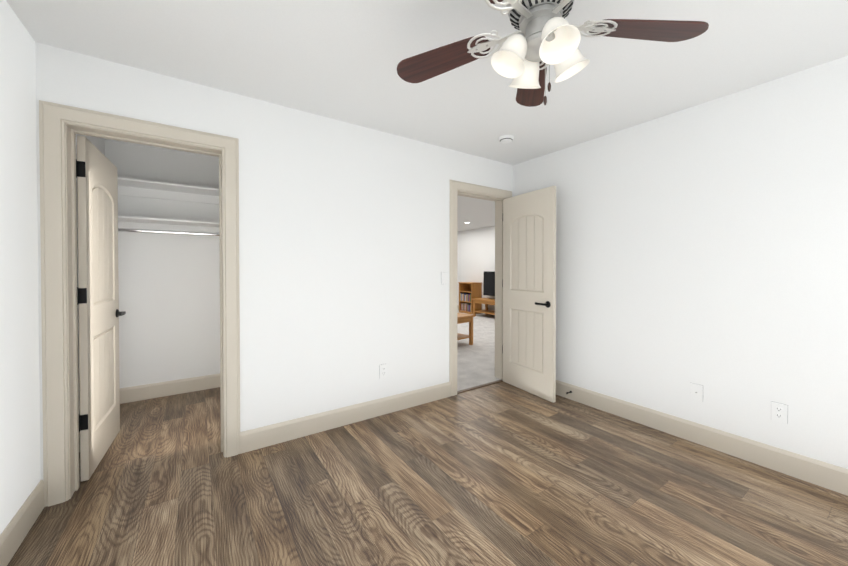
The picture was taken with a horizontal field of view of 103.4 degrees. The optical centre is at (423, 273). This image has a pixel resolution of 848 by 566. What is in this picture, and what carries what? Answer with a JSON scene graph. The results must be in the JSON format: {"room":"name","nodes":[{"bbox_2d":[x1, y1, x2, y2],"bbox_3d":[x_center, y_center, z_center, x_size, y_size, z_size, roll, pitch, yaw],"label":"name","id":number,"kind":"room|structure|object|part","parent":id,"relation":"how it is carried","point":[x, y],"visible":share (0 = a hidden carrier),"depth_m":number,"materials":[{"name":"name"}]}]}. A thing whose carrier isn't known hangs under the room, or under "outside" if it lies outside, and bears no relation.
{"room":"empty bedroom","nodes":[
{"label":"empty bedroom","id":0,"kind":"room"},
{"bbox_2d":[0,0,104,533],"bbox_3d":[-1.546,0.024,0.919,0.150,2.440,5.400,0,1,-34],"label":"wall","id":1,"kind":"structure","parent":0,"point":[20,471],"depth_m":1.56,"materials":[{"name":"paint"}]},
{"bbox_2d":[0,480,44,565],"bbox_3d":[-0.997,1.180,0.271,0.016,0.142,3.630,0,1,-34],"label":"baseboard","id":2,"kind":"structure","parent":1,"relation":"attached to","point":[14,533],"depth_m":1.53,"materials":[{"name":"beige wood"}]},
{"bbox_2d":[105,140,219,387],"bbox_3d":[-2.134,-0.005,3.694,2.000,2.440,0.150,0,1,-34],"label":"wall","id":3,"kind":"structure","parent":0,"point":[169,304],"depth_m":3.32,"materials":[{"name":"paint"}]},
{"bbox_2d":[117,177,218,235],"bbox_3d":[-2.063,-0.593,3.451,1.848,0.476,0.319,0,1,-34],"label":"shelf","id":4,"kind":"object","parent":3,"relation":"attached to","point":[155,189],"depth_m":3.21,"materials":[{"name":"paint"}]},
{"bbox_2d":[120,373,219,403],"bbox_3d":[-2.149,1.145,3.596,1.850,0.142,0.016,0,1,-34],"label":"baseboard","id":5,"kind":"structure","parent":3,"relation":"attached to","point":[161,389],"depth_m":3.32,"materials":[{"name":"beige wood"}]},
{"bbox_2d":[35,42,512,479],"bbox_3d":[-0.545,0.004,2.852,3.680,2.440,0.150,0,1,-34],"label":"wall","id":6,"kind":"structure","parent":0,"point":[344,249],"depth_m":2.58,"materials":[{"name":"paint"}]},
{"bbox_2d":[76,135,125,481],"bbox_3d":[-2.183,0.210,2.263,0.135,2.025,0.722,0,1,-31],"label":"closet door","id":7,"kind":"structure","parent":6,"relation":"in","point":[98,284],"depth_m":2.14,"materials":[{"name":"beige wood"}]},
{"bbox_2d":[39,100,239,506],"bbox_3d":[-1.678,0.164,2.083,0.914,2.137,0.190,0,1,-34],"label":"trim","id":8,"kind":"structure","parent":6,"relation":"attached to","point":[61,126],"depth_m":1.85,"materials":[{"name":"beige wood"}]},
{"bbox_2d":[240,382,449,453],"bbox_3d":[-0.498,1.153,2.796,1.826,0.142,0.016,0,1,-34],"label":"baseboard","id":9,"kind":"structure","parent":6,"relation":"attached to","point":[261,437],"depth_m":2.65,"materials":[{"name":"beige wood"}]},
{"bbox_2d":[379,364,386,377],"bbox_3d":[-0.351,0.848,2.896,0.073,0.118,0.011,0,1,-34],"label":"electrical outlet","id":10,"kind":"object","parent":6,"relation":"attached to","point":[382,370],"visible":1,"depth_m":2.89,"materials":[{"name":"white plastic"}]},
{"bbox_2d":[441,272,446,283],"bbox_3d":[0.200,0.049,3.260,0.073,0.118,0.014,0,1,-34],"label":"switch plate","id":11,"kind":"object","parent":6,"relation":"attached to","point":[443,277],"visible":1,"depth_m":3.25,"materials":[{"name":"white plastic"}]},
{"bbox_2d":[449,180,511,395],"bbox_3d":[0.580,0.147,3.619,0.894,2.137,0.190,0,1,-34],"label":"trim","id":12,"kind":"structure","parent":6,"relation":"attached to","point":[465,189],"depth_m":3.49,"materials":[{"name":"beige wood"}]},
{"bbox_2d":[503,186,555,402],"bbox_3d":[1.055,0.197,3.435,0.135,2.025,0.702,0,1,-28],"label":"door","id":13,"kind":"structure","parent":6,"relation":"in","point":[529,292],"depth_m":3.37,"materials":[{"name":"beige wood"}]},
{"bbox_2d":[6,0,847,230],"bbox_3d":[0.000,-1.293,5.344,7.700,0.100,11.300,0,1,-34],"label":"ceiling","id":14,"kind":"structure","parent":0,"point":[340,60],"depth_m":1.86,"materials":[{"name":"paint"}]},
{"bbox_2d":[499,135,513,142],"bbox_3d":[0.740,-1.199,3.013,0.132,0.038,0.132,0,1,-34],"label":"smoke detector","id":15,"kind":"object","parent":14,"relation":"attached to","point":[506,138],"visible":0.98,"depth_m":2.98,"materials":[{"name":"white plastic"}]},
{"bbox_2d":[397,0,708,106],"bbox_3d":[0.428,-0.915,1.249,1.248,0.569,1.265,0,1,-34],"label":"fan","id":16,"kind":"object","parent":14,"relation":"hanging from","point":[548,31],"visible":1,"depth_m":1.30,"materials":[{"name":"brown wood"}]},
{"bbox_3d":[0.134,-0.958,1.478,0.595,0.038,0.149,0,1,32],"label":"blade","id":17,"kind":"part","parent":16,"relation":"part of","materials":[{"name":"brown wood"}]},
{"bbox_3d":[0.168,-0.954,1.047,0.595,0.038,0.149,-1,1,-40],"label":"blade","id":18,"kind":"part","parent":16,"relation":"part of","materials":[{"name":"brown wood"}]},
{"bbox_3d":[0.533,-0.960,1.643,0.149,0.038,0.595,0,1,14],"label":"blade","id":19,"kind":"part","parent":16,"relation":"part of","materials":[{"name":"brown wood"}]},
{"bbox_3d":[0.587,-0.953,0.946,0.149,0.038,0.595,0,1,-22],"label":"blade","id":20,"kind":"part","parent":16,"relation":"part of","materials":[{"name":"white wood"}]},
{"bbox_3d":[0.814,-0.957,1.314,0.595,0.038,0.149,0,1,-4],"label":"blade","id":21,"kind":"part","parent":16,"relation":"part of","materials":[{"name":"brown wood"}]},
{"bbox_2d":[7,381,847,565],"bbox_3d":[0.079,1.284,1.948,3.980,0.100,5.550,0,1,-34],"label":"floor","id":22,"kind":"structure","parent":0,"point":[503,473],"depth_m":1.83,"materials":[{"name":"brown wood"}]},
{"bbox_2d":[457,379,502,393],"bbox_3d":[0.610,1.212,3.585,0.700,0.009,0.038,0,1,-34],"label":"threshold","id":23,"kind":"object","parent":22,"relation":"on","point":[479,386],"depth_m":3.56,"materials":[{"name":"grey wood"}]},
{"bbox_2d":[457,226,494,309],"bbox_3d":[2.050,-0.062,9.056,0.150,2.440,7.490,0,1,-34],"label":"wall","id":24,"kind":"structure","parent":0,"point":[475,254],"depth_m":9.72,"materials":[{"name":"paint"}]},
{"bbox_2d":[457,310,500,390],"bbox_3d":[-0.188,1.221,7.559,5.550,0.106,7.470,0,1,-34],"label":"floor carpet","id":25,"kind":"object","parent":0,"point":[476,363],"depth_m":4.91,"materials":[{"name":"grey carpet"}]},
{"bbox_2d":[457,313,474,344],"bbox_3d":[0.459,0.942,5.583,0.540,0.494,0.560,-1,1,-42],"label":"end table","id":26,"kind":"object","parent":25,"relation":"on","point":[463,318],"visible":0.38,"depth_m":5.52,"materials":[{"name":"brown wood"}]},
{"bbox_2d":[458,282,481,313],"bbox_3d":[1.319,0.706,9.619,0.395,0.879,0.580,0,1,-34],"label":"bookcase","id":27,"kind":"object","parent":25,"relation":"on","point":[469,292],"visible":0.88,"depth_m":9.50,"materials":[{"name":"brown wood"}]},
{"bbox_2d":[472,298,494,315],"bbox_3d":[1.855,0.924,8.686,0.540,0.464,1.190,0,1,-34],"label":"table","id":28,"kind":"object","parent":25,"relation":"on","point":[486,302],"visible":0.46,"depth_m":8.86,"materials":[{"name":"brown wood"}]},
{"bbox_2d":[483,271,494,298],"bbox_3d":[1.954,0.326,8.747,0.200,0.729,1.080,0,1,-34],"label":"tv","id":29,"kind":"object","parent":28,"relation":"on","point":[489,284],"visible":0.24,"depth_m":8.99,"materials":[{"name":"black plastic"}]},
{"bbox_2d":[513,56,847,468],"bbox_3d":[2.068,0.008,2.416,0.150,2.440,3.810,0,1,-34],"label":"wall","id":30,"kind":"structure","parent":0,"point":[705,244],"depth_m":2.31,"materials":[{"name":"paint"}]},
{"bbox_2d":[691,383,702,401],"bbox_3d":[1.970,0.863,2.420,0.017,0.118,0.073,0,1,-34],"label":"outlet","id":31,"kind":"object","parent":30,"relation":"attached to","point":[697,392],"visible":1,"depth_m":2.42,"materials":[{"name":"white plastic"}]},
{"bbox_2d":[556,380,847,495],"bbox_3d":[2.033,1.158,2.332,0.016,0.142,3.630,0,1,-34],"label":"baseboard","id":32,"kind":"structure","parent":30,"relation":"attached to","point":[817,472],"depth_m":2.30,"materials":[{"name":"beige wood"}]},
{"bbox_2d":[771,401,787,423],"bbox_3d":[2.206,0.867,2.078,0.011,0.118,0.073,0,1,-34],"label":"electrical outlet","id":33,"kind":"object","parent":30,"relation":"attached to","point":[779,412],"visible":1,"depth_m":2.08,"materials":[{"name":"white plastic"}]}
]}

